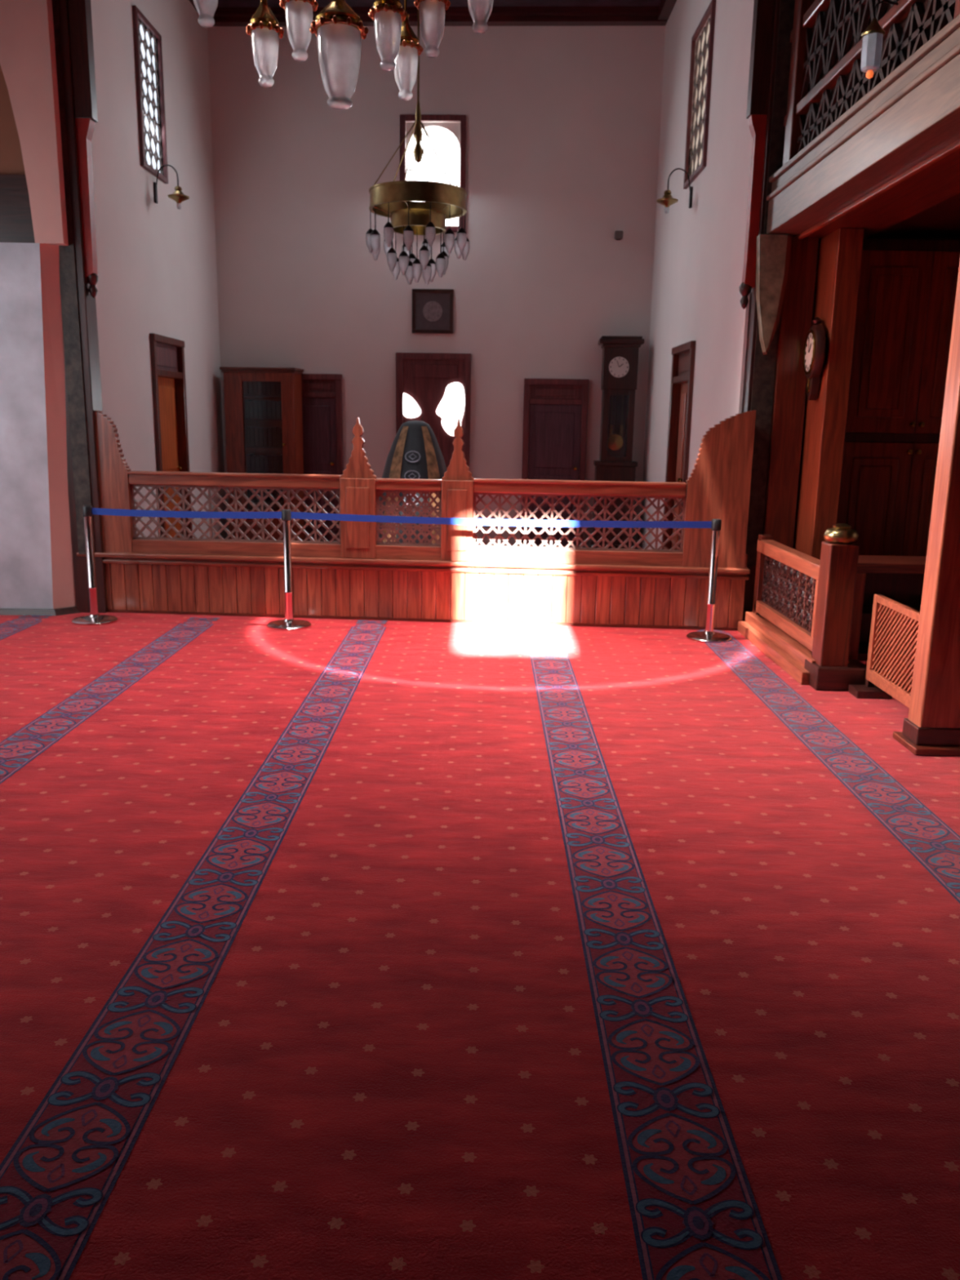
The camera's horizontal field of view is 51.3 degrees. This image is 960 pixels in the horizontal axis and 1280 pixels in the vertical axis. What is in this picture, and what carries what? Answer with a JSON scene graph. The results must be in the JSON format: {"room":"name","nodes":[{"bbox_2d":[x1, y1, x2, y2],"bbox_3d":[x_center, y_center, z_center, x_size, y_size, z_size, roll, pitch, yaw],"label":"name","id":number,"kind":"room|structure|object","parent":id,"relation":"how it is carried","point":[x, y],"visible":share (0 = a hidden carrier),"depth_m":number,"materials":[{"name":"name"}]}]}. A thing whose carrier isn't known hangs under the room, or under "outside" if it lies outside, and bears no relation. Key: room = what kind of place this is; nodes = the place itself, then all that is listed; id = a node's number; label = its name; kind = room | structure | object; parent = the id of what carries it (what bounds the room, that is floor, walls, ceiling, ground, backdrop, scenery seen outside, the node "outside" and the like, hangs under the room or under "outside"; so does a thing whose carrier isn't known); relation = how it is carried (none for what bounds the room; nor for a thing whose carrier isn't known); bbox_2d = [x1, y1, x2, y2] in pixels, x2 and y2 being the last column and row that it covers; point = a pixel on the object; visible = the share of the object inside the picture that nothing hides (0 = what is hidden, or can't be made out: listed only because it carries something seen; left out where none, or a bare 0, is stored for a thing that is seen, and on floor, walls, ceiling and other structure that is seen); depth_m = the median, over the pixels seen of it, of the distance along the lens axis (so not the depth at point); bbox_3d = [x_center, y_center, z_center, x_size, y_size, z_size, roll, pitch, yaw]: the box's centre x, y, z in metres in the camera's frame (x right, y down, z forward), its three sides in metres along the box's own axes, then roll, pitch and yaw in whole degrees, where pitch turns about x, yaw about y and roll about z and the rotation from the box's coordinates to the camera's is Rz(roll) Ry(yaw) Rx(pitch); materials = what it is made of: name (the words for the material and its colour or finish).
{"room":"mosque","nodes":[
{"label":"mosque","id":0,"kind":"room"},
{"bbox_2d":[0,65,25,174],"bbox_3d":[-4.477,-4.745,7.917,2.330,3.820,0.200,1,12,0],"label":"wall","id":1,"kind":"structure","parent":0,"point":[11,162],"depth_m":7.98,"materials":[{"name":"beige paint"}]},
{"bbox_2d":[0,174,35,243],"bbox_3d":[-3.939,-3.429,8.070,1.150,0.600,0.060,1,12,0],"label":"boarding","id":2,"kind":"structure","parent":1,"relation":"attached to","point":[15,216],"depth_m":8.03,"materials":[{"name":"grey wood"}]},
{"bbox_2d":[0,0,80,615],"bbox_3d":[-4.336,-3.390,7.820,2.260,6.420,0.450,1,12,0],"label":"wall","id":3,"kind":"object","parent":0,"point":[37,572],"visible":0.7,"depth_m":7.93,"materials":[{"name":"paint"}]},
{"bbox_2d":[51,0,107,613],"bbox_3d":[-3.173,-3.385,7.882,0.385,6.420,0.235,1,12,0],"label":"post","id":4,"kind":"object","parent":3,"relation":"attached to","point":[72,19],"visible":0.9,"depth_m":7.91,"materials":[{"name":"brown wood"}]},
{"bbox_2d":[87,273,97,297],"bbox_3d":[-3.090,-2.827,7.981,0.090,0.190,0.090,1,12,0],"label":"pendant","id":5,"kind":"object","parent":4,"relation":"attached to","point":[92,278],"depth_m":7.96,"materials":[{"name":"brown wood"}]},
{"bbox_2d":[90,0,226,538],"bbox_3d":[-3.520,-4.012,10.703,0.250,6.420,4.920,1,12,0],"label":"wall","id":6,"kind":"structure","parent":0,"point":[157,268],"depth_m":10.44,"materials":[{"name":"white paint"}]},
{"bbox_2d":[132,4,168,183],"bbox_3d":[-3.381,-5.517,10.202,0.090,1.440,0.790,1,12,0],"label":"window","id":7,"kind":"structure","parent":6,"relation":"in","point":[147,89],"depth_m":10.26,"materials":[{"name":"red wood"}]},
{"bbox_2d":[149,333,192,537],"bbox_3d":[-3.452,-2.077,11.108,0.150,2.470,1.060,1,12,0],"label":"door","id":8,"kind":"structure","parent":6,"relation":"in","point":[167,353],"depth_m":11.16,"materials":[{"name":"red wood"}]},
{"bbox_2d":[153,164,189,209],"bbox_3d":[-3.204,-4.703,10.385,0.360,0.437,0.220,1,12,0],"label":"wall sconce","id":9,"kind":"object","parent":6,"relation":"attached to","point":[178,196],"visible":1,"depth_m":10.36,"materials":[{"name":"metal"}]},
{"bbox_2d":[188,0,213,18],"bbox_3d":[-3.287,-7.006,9.694,0.120,0.130,4.900,1,12,0],"label":"crown molding","id":10,"kind":"structure","parent":6,"relation":"attached to","point":[190,1],"depth_m":11.55,"materials":[{"name":"brown wood"}]},
{"bbox_2d":[245,0,368,110],"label":"chandelier","id":11,"kind":"object","parent":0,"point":[338,28],"depth_m":3.82,"materials":[{"name":"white glass"}]},
{"bbox_2d":[368,0,450,100],"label":"chandelier","id":12,"kind":"object","parent":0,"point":[398,48],"depth_m":4.05,"materials":[{"name":"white glass"}]},
{"bbox_2d":[207,26,665,548],"bbox_3d":[-0.624,-4.442,12.878,6.500,6.420,0.250,2,12,3],"label":"wall","id":13,"kind":"structure","parent":0,"point":[563,122],"depth_m":12.56,"materials":[{"name":"white paint"}]},
{"bbox_2d":[302,373,343,540],"bbox_3d":[-2.203,-2.395,13.275,0.780,2.200,0.172,2,12,3],"label":"door","id":14,"kind":"structure","parent":13,"relation":"in","point":[322,393],"depth_m":13.14,"materials":[{"name":"red wood"}]},
{"bbox_2d":[400,114,466,232],"bbox_3d":[-0.584,-5.812,12.522,0.820,1.350,0.215,2,12,3],"label":"window","id":15,"kind":"structure","parent":13,"relation":"in","point":[449,140],"depth_m":12.51,"materials":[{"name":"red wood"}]},
{"bbox_2d":[412,288,453,333],"bbox_3d":[-0.605,-4.201,12.782,0.530,0.540,0.035,2,12,3],"label":"framed picture","id":16,"kind":"object","parent":13,"relation":"attached to","point":[432,308],"visible":1,"depth_m":12.78,"materials":[{"name":"brown wood"}]},
{"bbox_2d":[415,292,449,329],"bbox_3d":[-0.605,-4.202,12.789,0.440,0.450,0.020,2,12,3],"label":"print","id":17,"kind":"object","parent":16,"relation":"attached to","point":[432,308],"depth_m":12.78},
{"bbox_2d":[395,352,471,471],"bbox_3d":[-0.619,-2.484,13.147,0.970,2.480,0.059,2,12,3],"label":"door","id":18,"kind":"structure","parent":13,"relation":"in","point":[433,388],"depth_m":12.98,"materials":[{"name":"red wood"}]},
{"bbox_2d":[212,6,667,26],"bbox_3d":[-0.610,-7.464,11.974,5.950,0.130,0.220,2,12,3],"label":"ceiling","id":19,"kind":"structure","parent":13,"relation":"attached to","point":[454,15],"depth_m":11.88,"materials":[{"name":"brown wood"}]},
{"bbox_2d":[520,378,588,547],"bbox_3d":[0.968,-2.301,13.131,0.830,2.180,0.172,2,12,3],"label":"door","id":20,"kind":"structure","parent":13,"relation":"in","point":[553,424],"depth_m":13.01,"materials":[{"name":"red wood"}]},
{"bbox_2d":[614,231,622,239],"bbox_3d":[1.725,-5.034,12.436,0.100,0.100,0.120,2,12,3],"label":"wall speaker","id":21,"kind":"object","parent":13,"relation":"attached to","point":[618,234],"visible":1,"depth_m":12.38,"materials":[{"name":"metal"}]},
{"bbox_2d":[217,0,661,7],"bbox_3d":[-0.383,-5.935,4.277,10.500,0.200,17.500,1,12,0],"label":"ceiling","id":22,"kind":"structure","parent":0,"point":[221,3],"depth_m":11.73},
{"bbox_2d":[365,8,470,284],"bbox_3d":[-0.592,-5.238,9.603,1.030,3.458,1.007,-6,14,-30],"label":"chandelier","id":23,"kind":"object","parent":22,"relation":"hanging from","point":[436,202],"visible":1,"depth_m":9.65,"materials":[{"name":"gold metal"}]},
{"bbox_2d":[467,0,493,34],"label":"chandelier","id":24,"kind":"object","parent":22,"relation":"hanging from","point":[480,11],"depth_m":3.71,"materials":[{"name":"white glass"}]},
{"bbox_2d":[639,0,754,549],"bbox_3d":[2.276,-3.830,10.312,0.250,6.420,5.180,1,12,0],"label":"wall","id":25,"kind":"structure","parent":0,"point":[699,250],"depth_m":9.70,"materials":[{"name":"white paint"}]},
{"bbox_2d":[657,0,676,19],"bbox_3d":[2.141,-6.870,9.481,0.120,0.130,4.700,1,12,0],"label":"crown molding","id":26,"kind":"structure","parent":25,"relation":"attached to","point":[666,6],"depth_m":11.51,"materials":[{"name":"brown wood"}]},
{"bbox_2d":[656,168,693,213],"bbox_3d":[1.984,-4.574,10.191,0.360,0.437,0.220,1,12,0],"label":"wall sconce","id":27,"kind":"object","parent":25,"relation":"attached to","point":[667,200],"visible":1,"depth_m":10.17,"materials":[{"name":"metal"}]},
{"bbox_2d":[661,340,695,550],"bbox_3d":[2.144,-1.877,10.666,0.150,2.450,1.050,1,12,0],"label":"door","id":28,"kind":"structure","parent":25,"relation":"in","point":[683,355],"depth_m":10.85,"materials":[{"name":"red wood"}]},
{"bbox_2d":[683,0,715,189],"bbox_3d":[2.186,-5.333,9.875,0.090,1.440,0.970,1,12,0],"label":"window","id":29,"kind":"structure","parent":25,"relation":"in","point":[704,63],"depth_m":9.95,"materials":[{"name":"red wood"}]},
{"bbox_2d":[766,0,959,239],"bbox_3d":[3.333,-3.528,1.972,2.370,3.390,11.215,1,12,0],"label":"gallery","id":30,"kind":"object","parent":25,"relation":"attached to","point":[879,154],"visible":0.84,"depth_m":6.04,"materials":[{"name":"brown wood"}]},
{"bbox_2d":[860,0,897,78],"bbox_3d":[2.136,-3.223,5.368,0.178,0.385,0.124,1,12,0],"label":"lantern","id":31,"kind":"object","parent":30,"relation":"attached to","point":[873,36],"visible":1,"depth_m":5.34,"materials":[{"name":"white glass"}]},
{"bbox_2d":[794,235,959,239],"bbox_3d":[3.619,-3.263,7.837,2.430,6.420,0.120,1,12,0],"label":"wall","id":32,"kind":"structure","parent":0,"point":[870,237],"depth_m":7.80,"materials":[{"name":"brown wood"}]},
{"bbox_2d":[734,0,818,621],"bbox_3d":[2.298,-3.252,7.690,0.570,6.420,0.390,1,12,0],"label":"post","id":33,"kind":"object","parent":32,"relation":"attached to","point":[777,286],"visible":0.77,"depth_m":7.73,"materials":[{"name":"brown wood"}]},
{"bbox_2d":[738,282,751,309],"bbox_3d":[2.073,-2.693,7.830,0.100,0.200,0.100,1,12,0],"label":"pendant","id":34,"kind":"object","parent":33,"relation":"attached to","point":[745,288],"depth_m":7.81,"materials":[{"name":"brown wood"}]},
{"bbox_3d":[-0.440,0.574,5.761,10.300,0.288,17.400,1,12,0],"label":"floor","id":35,"kind":"structure","parent":0,"visible":0},
{"bbox_2d":[0,612,959,1279],"bbox_3d":[-0.490,0.486,5.445,9.900,0.018,16.380,1,12,0],"label":"carpet","id":36,"kind":"object","parent":35,"relation":"on","point":[330,948],"visible":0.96,"depth_m":3.11,"materials":[{"name":"red carpet"}]},
{"bbox_2d":[71,505,117,625],"bbox_3d":[-3.123,-0.610,8.029,0.350,0.935,0.350,1,12,0],"label":"barrier post","id":37,"kind":"object","parent":36,"relation":"on","point":[94,618],"visible":1,"depth_m":8.01,"materials":[{"name":"metal"}]},
{"bbox_2d":[91,507,281,518],"bbox_3d":[-2.321,-0.999,7.912,1.520,0.064,0.002,1,12,2],"label":"belt","id":38,"kind":"object","parent":37,"relation":"attached to","point":[193,514],"visible":1,"depth_m":7.91,"materials":[{"name":"blue fabric"}]},
{"bbox_2d":[219,366,305,540],"bbox_3d":[-2.809,-2.385,13.054,0.990,2.255,0.395,3,13,7],"label":"bookcase","id":39,"kind":"object","parent":36,"relation":"on","point":[291,423],"visible":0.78,"depth_m":12.86,"materials":[{"name":"brown wood"}]},
{"bbox_2d":[244,381,248,394],"bbox_3d":[-2.989,-3.292,12.893,0.054,0.246,0.170,3,13,7],"label":"book","id":40,"kind":"object","parent":39,"relation":"on","point":[246,383],"visible":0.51,"depth_m":12.82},
{"bbox_2d":[244,399,253,417],"bbox_3d":[-2.994,-2.994,12.959,0.054,0.236,0.170,3,13,7],"label":"book","id":41,"kind":"object","parent":39,"relation":"on","point":[246,401],"visible":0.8,"depth_m":12.88,"materials":[{"name":"paper"}]},
{"bbox_2d":[245,426,253,445],"bbox_3d":[-2.999,-2.657,13.033,0.054,0.246,0.170,3,13,7],"label":"book","id":42,"kind":"object","parent":39,"relation":"on","point":[247,428],"visible":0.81,"depth_m":12.95,"materials":[{"name":"black paper"}]},
{"bbox_2d":[247,488,252,500],"bbox_3d":[-3.011,-1.973,13.183,0.054,0.246,0.170,3,13,7],"label":"book","id":43,"kind":"object","parent":39,"relation":"on","point":[249,492],"visible":0.1,"depth_m":13.11,"materials":[{"name":"black paper"}]},
{"bbox_2d":[246,453,254,473],"bbox_3d":[-3.005,-2.315,13.108,0.054,0.246,0.170,3,13,7],"label":"book","id":44,"kind":"object","parent":39,"relation":"on","point":[248,455],"visible":0.68,"depth_m":13.03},
{"bbox_2d":[248,381,253,394],"bbox_3d":[-2.930,-3.277,12.888,0.054,0.222,0.170,3,13,7],"label":"book","id":45,"kind":"object","parent":39,"relation":"on","point":[250,383],"visible":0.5,"depth_m":12.81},
{"bbox_2d":[248,401,254,418],"bbox_3d":[-2.935,-2.980,12.954,0.054,0.213,0.170,3,13,7],"label":"book","id":46,"kind":"object","parent":39,"relation":"on","point":[251,403],"visible":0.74,"depth_m":12.87,"materials":[{"name":"black paper"}]},
{"bbox_2d":[250,455,255,473],"bbox_3d":[-2.946,-2.302,13.103,0.054,0.225,0.170,3,13,7],"label":"book","id":47,"kind":"object","parent":39,"relation":"on","point":[252,457],"visible":0.69,"depth_m":13.02,"materials":[{"name":"black paper"}]},
{"bbox_2d":[249,426,257,445],"bbox_3d":[-2.940,-2.651,13.026,0.054,0.238,0.170,3,13,7],"label":"book","id":48,"kind":"object","parent":39,"relation":"on","point":[251,428],"visible":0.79,"depth_m":12.95,"materials":[{"name":"black paper"}]},
{"bbox_2d":[252,488,256,500],"bbox_3d":[-2.951,-1.965,13.177,0.054,0.234,0.170,3,13,7],"label":"book","id":49,"kind":"object","parent":39,"relation":"on","point":[255,490],"visible":0.24,"depth_m":13.11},
{"bbox_2d":[253,381,257,394],"bbox_3d":[-2.870,-3.280,12.880,0.054,0.232,0.170,3,13,7],"label":"book","id":50,"kind":"object","parent":39,"relation":"on","point":[255,383],"visible":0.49,"depth_m":12.81,"materials":[{"name":"black paper"}]},
{"bbox_2d":[253,400,258,418],"bbox_3d":[-2.875,-2.985,12.944,0.054,0.228,0.170,3,13,7],"label":"book","id":51,"kind":"object","parent":39,"relation":"on","point":[255,402],"visible":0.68,"depth_m":12.86,"materials":[{"name":"black paper"}]},
{"bbox_2d":[254,427,259,445],"bbox_3d":[-2.881,-2.647,13.019,0.054,0.236,0.170,3,13,7],"label":"book","id":52,"kind":"object","parent":39,"relation":"on","point":[256,429],"visible":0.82,"depth_m":12.94,"materials":[{"name":"black paper"}]},
{"bbox_2d":[255,454,263,473],"bbox_3d":[-2.886,-2.304,13.095,0.054,0.233,0.170,3,13,7],"label":"book","id":53,"kind":"object","parent":39,"relation":"on","point":[257,456],"visible":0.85,"depth_m":13.02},
{"bbox_2d":[257,381,262,394],"bbox_3d":[-2.811,-3.274,12.873,0.054,0.225,0.170,3,13,7],"label":"book","id":54,"kind":"object","parent":39,"relation":"on","point":[259,384],"visible":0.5,"depth_m":12.80,"materials":[{"name":"black paper"}]},
{"bbox_2d":[257,400,262,418],"bbox_3d":[-2.816,-2.982,12.937,0.054,0.227,0.170,3,13,7],"label":"book","id":55,"kind":"object","parent":39,"relation":"on","point":[260,402],"visible":0.7,"depth_m":12.86,"materials":[{"name":"paper"}]},
{"bbox_2d":[258,427,263,446],"bbox_3d":[-2.821,-2.644,13.012,0.054,0.235,0.170,3,13,7],"label":"book","id":56,"kind":"object","parent":39,"relation":"on","point":[260,429],"visible":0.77,"depth_m":12.93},
{"bbox_2d":[259,455,264,473],"bbox_3d":[-2.827,-2.296,13.088,0.054,0.222,0.170,3,13,7],"label":"book","id":57,"kind":"object","parent":39,"relation":"on","point":[261,458],"visible":0.69,"depth_m":13.01,"materials":[{"name":"black paper"}]},
{"bbox_2d":[262,382,266,394],"bbox_3d":[-2.751,-3.271,12.866,0.054,0.224,0.170,3,13,7],"label":"book","id":58,"kind":"object","parent":39,"relation":"on","point":[264,384],"visible":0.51,"depth_m":12.79,"materials":[{"name":"black paper"}]},
{"bbox_2d":[262,400,267,418],"bbox_3d":[-2.756,-2.983,12.929,0.054,0.235,0.170,3,13,7],"label":"book","id":59,"kind":"object","parent":39,"relation":"on","point":[264,402],"visible":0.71,"depth_m":12.85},
{"bbox_2d":[263,427,268,446],"bbox_3d":[-2.762,-2.640,13.005,0.054,0.232,0.170,3,13,7],"label":"book","id":60,"kind":"object","parent":39,"relation":"on","point":[265,429],"visible":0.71,"depth_m":12.92,"materials":[{"name":"black paper"}]},
{"bbox_2d":[264,454,269,473],"bbox_3d":[-2.767,-2.301,13.079,0.054,0.237,0.170,3,13,7],"label":"book","id":61,"kind":"object","parent":39,"relation":"on","point":[266,456],"visible":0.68,"depth_m":13.00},
{"bbox_2d":[265,488,270,500],"bbox_3d":[-2.773,-1.954,13.156,0.054,0.228,0.170,3,13,7],"label":"book","id":62,"kind":"object","parent":39,"relation":"on","point":[268,498],"visible":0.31,"depth_m":13.09,"materials":[{"name":"black paper"}]},
{"bbox_2d":[267,426,272,446],"bbox_3d":[-2.702,-2.642,12.996,0.054,0.242,0.170,2,13,7],"label":"book","id":63,"kind":"object","parent":39,"relation":"on","point":[269,428],"visible":0.72,"depth_m":12.92,"materials":[{"name":"black paper"}]},
{"bbox_2d":[266,400,275,418],"bbox_3d":[-2.697,-2.979,12.922,0.054,0.231,0.170,2,13,7],"label":"book","id":64,"kind":"object","parent":39,"relation":"on","point":[268,402],"visible":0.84,"depth_m":12.84,"materials":[{"name":"paper"}]},
{"bbox_2d":[269,488,274,500],"bbox_3d":[-2.713,-1.960,13.146,0.054,0.245,0.170,2,13,7],"label":"book","id":65,"kind":"object","parent":39,"relation":"on","point":[273,492],"visible":0.16,"depth_m":13.08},
{"bbox_2d":[268,454,276,473],"bbox_3d":[-2.708,-2.299,13.072,0.054,0.240,0.170,2,13,7],"label":"book","id":66,"kind":"object","parent":39,"relation":"on","point":[270,456],"visible":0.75,"depth_m":12.99,"materials":[{"name":"black paper"}]},
{"bbox_2d":[271,401,276,418],"bbox_3d":[-2.637,-2.970,12.916,0.054,0.219,0.170,3,13,7],"label":"book","id":67,"kind":"object","parent":39,"relation":"on","point":[273,403],"visible":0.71,"depth_m":12.84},
{"bbox_2d":[272,454,278,473],"bbox_3d":[-2.648,-2.294,13.065,0.054,0.235,0.170,3,13,7],"label":"book","id":68,"kind":"object","parent":39,"relation":"on","point":[275,457],"visible":0.58,"depth_m":12.98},
{"bbox_2d":[274,489,278,501],"bbox_3d":[-2.654,-1.947,13.141,0.054,0.224,0.170,3,13,7],"label":"book","id":69,"kind":"object","parent":39,"relation":"on","point":[276,493],"visible":0.14,"depth_m":13.06,"materials":[{"name":"black paper"}]},
{"bbox_2d":[275,400,280,418],"bbox_3d":[-2.578,-2.969,12.909,0.054,0.221,0.170,3,13,7],"label":"book","id":70,"kind":"object","parent":39,"relation":"on","point":[277,402],"visible":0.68,"depth_m":12.83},
{"bbox_2d":[278,489,283,501],"bbox_3d":[-2.595,-1.948,13.133,0.054,0.231,0.170,3,13,7],"label":"book","id":71,"kind":"object","parent":39,"relation":"on","point":[281,499],"visible":0.32,"depth_m":13.07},
{"bbox_2d":[266,509,311,630],"bbox_3d":[-1.532,-0.572,7.974,0.350,0.935,0.350,1,12,0],"label":"barrier post","id":72,"kind":"object","parent":36,"relation":"on","point":[288,623],"visible":1,"depth_m":7.96,"materials":[{"name":"metal"}]},
{"bbox_2d":[290,511,711,528],"bbox_3d":[0.144,-0.925,7.782,3.276,0.072,0.002,2,12,4],"label":"belt","id":73,"kind":"object","parent":72,"relation":"attached to","point":[377,518],"visible":1,"depth_m":7.78,"materials":[{"name":"blue fabric"}]},
{"bbox_2d":[378,420,446,543],"bbox_3d":[-0.643,-1.348,9.947,0.932,1.635,1.181,1,12,0],"label":"cover","id":74,"kind":"object","parent":36,"relation":"on","point":[415,452],"visible":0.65,"depth_m":9.56,"materials":[{"name":"black fabric"}]},
{"bbox_2d":[76,408,755,631],"bbox_3d":[-0.592,-1.025,8.197,5.560,1.760,0.190,2,12,4],"label":"balustrade","id":75,"kind":"object","parent":36,"relation":"on","point":[357,575],"visible":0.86,"depth_m":8.21,"materials":[{"name":"brown wood"}]},
{"bbox_2d":[590,335,644,548],"bbox_3d":[1.744,-2.478,12.807,0.550,2.690,0.370,2,12,3],"label":"grandfather clock","id":76,"kind":"object","parent":36,"relation":"on","point":[620,362],"visible":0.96,"depth_m":12.70,"materials":[{"name":"brown wood"}]},
{"bbox_2d":[600,346,639,390],"bbox_3d":[1.760,-3.427,12.608,0.430,0.530,0.290,2,12,3],"label":"hood","id":77,"kind":"object","parent":76,"relation":"attached to","point":[620,365],"depth_m":12.46,"materials":[{"name":"brown wood"}]},
{"bbox_2d":[686,519,731,642],"bbox_3d":[1.808,-0.471,7.768,0.350,0.935,0.350,1,12,0],"label":"barrier post","id":78,"kind":"object","parent":36,"relation":"on","point":[708,635],"visible":1,"depth_m":7.75,"materials":[{"name":"metal"}]},
{"bbox_2d":[737,523,866,691],"bbox_3d":[2.301,-0.384,7.148,0.400,1.052,1.840,1,12,0],"label":"fence","id":79,"kind":"object","parent":36,"relation":"on","point":[801,616],"visible":1,"depth_m":6.63,"materials":[{"name":"orange wood"}]},
{"bbox_2d":[792,227,864,559],"bbox_3d":[2.664,-1.548,7.827,0.220,3.045,0.630,1,12,0],"label":"wooden column","id":80,"kind":"structure","parent":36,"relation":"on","point":[839,256],"depth_m":7.52,"materials":[{"name":"brown wood"}]},
{"bbox_2d":[803,316,826,399],"bbox_3d":[2.530,-2.132,7.583,0.091,0.611,0.404,2,12,4],"label":"clock","id":81,"kind":"object","parent":80,"relation":"attached to","point":[815,346],"visible":1,"depth_m":7.50,"materials":[{"name":"brown wood"}]},
{"bbox_2d":[848,594,919,708],"bbox_3d":[2.449,0.111,5.879,0.220,0.635,0.830,1,12,0],"label":"lattice panel","id":82,"kind":"object","parent":36,"relation":"on","point":[882,684],"visible":0.62,"depth_m":5.98,"materials":[{"name":"orange wood"}]},
{"bbox_2d":[848,555,926,661],"bbox_3d":[3.179,-0.233,7.324,1.100,0.710,0.450,1,12,0],"label":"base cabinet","id":83,"kind":"object","parent":36,"relation":"on","point":[900,579],"visible":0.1,"depth_m":7.37,"materials":[{"name":"red wood"}]},
{"bbox_2d":[857,604,920,661],"bbox_3d":[3.176,-0.055,7.363,0.920,0.345,0.390,1,12,0],"label":"lattice panel","id":84,"kind":"object","parent":83,"relation":"attached to","point":[866,616],"depth_m":7.45,"materials":[{"name":"brown wood"}]},
{"bbox_2d":[837,238,959,555],"bbox_3d":[3.400,-1.559,7.967,1.250,3.030,0.340,1,12,0],"label":"tall cabinet","id":85,"kind":"object","parent":36,"relation":"on","point":[908,287],"visible":0.61,"depth_m":7.74,"materials":[{"name":"brown wood"}]},
{"bbox_2d":[892,261,959,755],"bbox_3d":[2.573,-0.911,4.962,0.620,3.028,0.300,1,12,0],"label":"support post","id":86,"kind":"object","parent":36,"relation":"on","point":[931,727],"visible":1,"depth_m":5.08,"materials":[{"name":"orange wood"}]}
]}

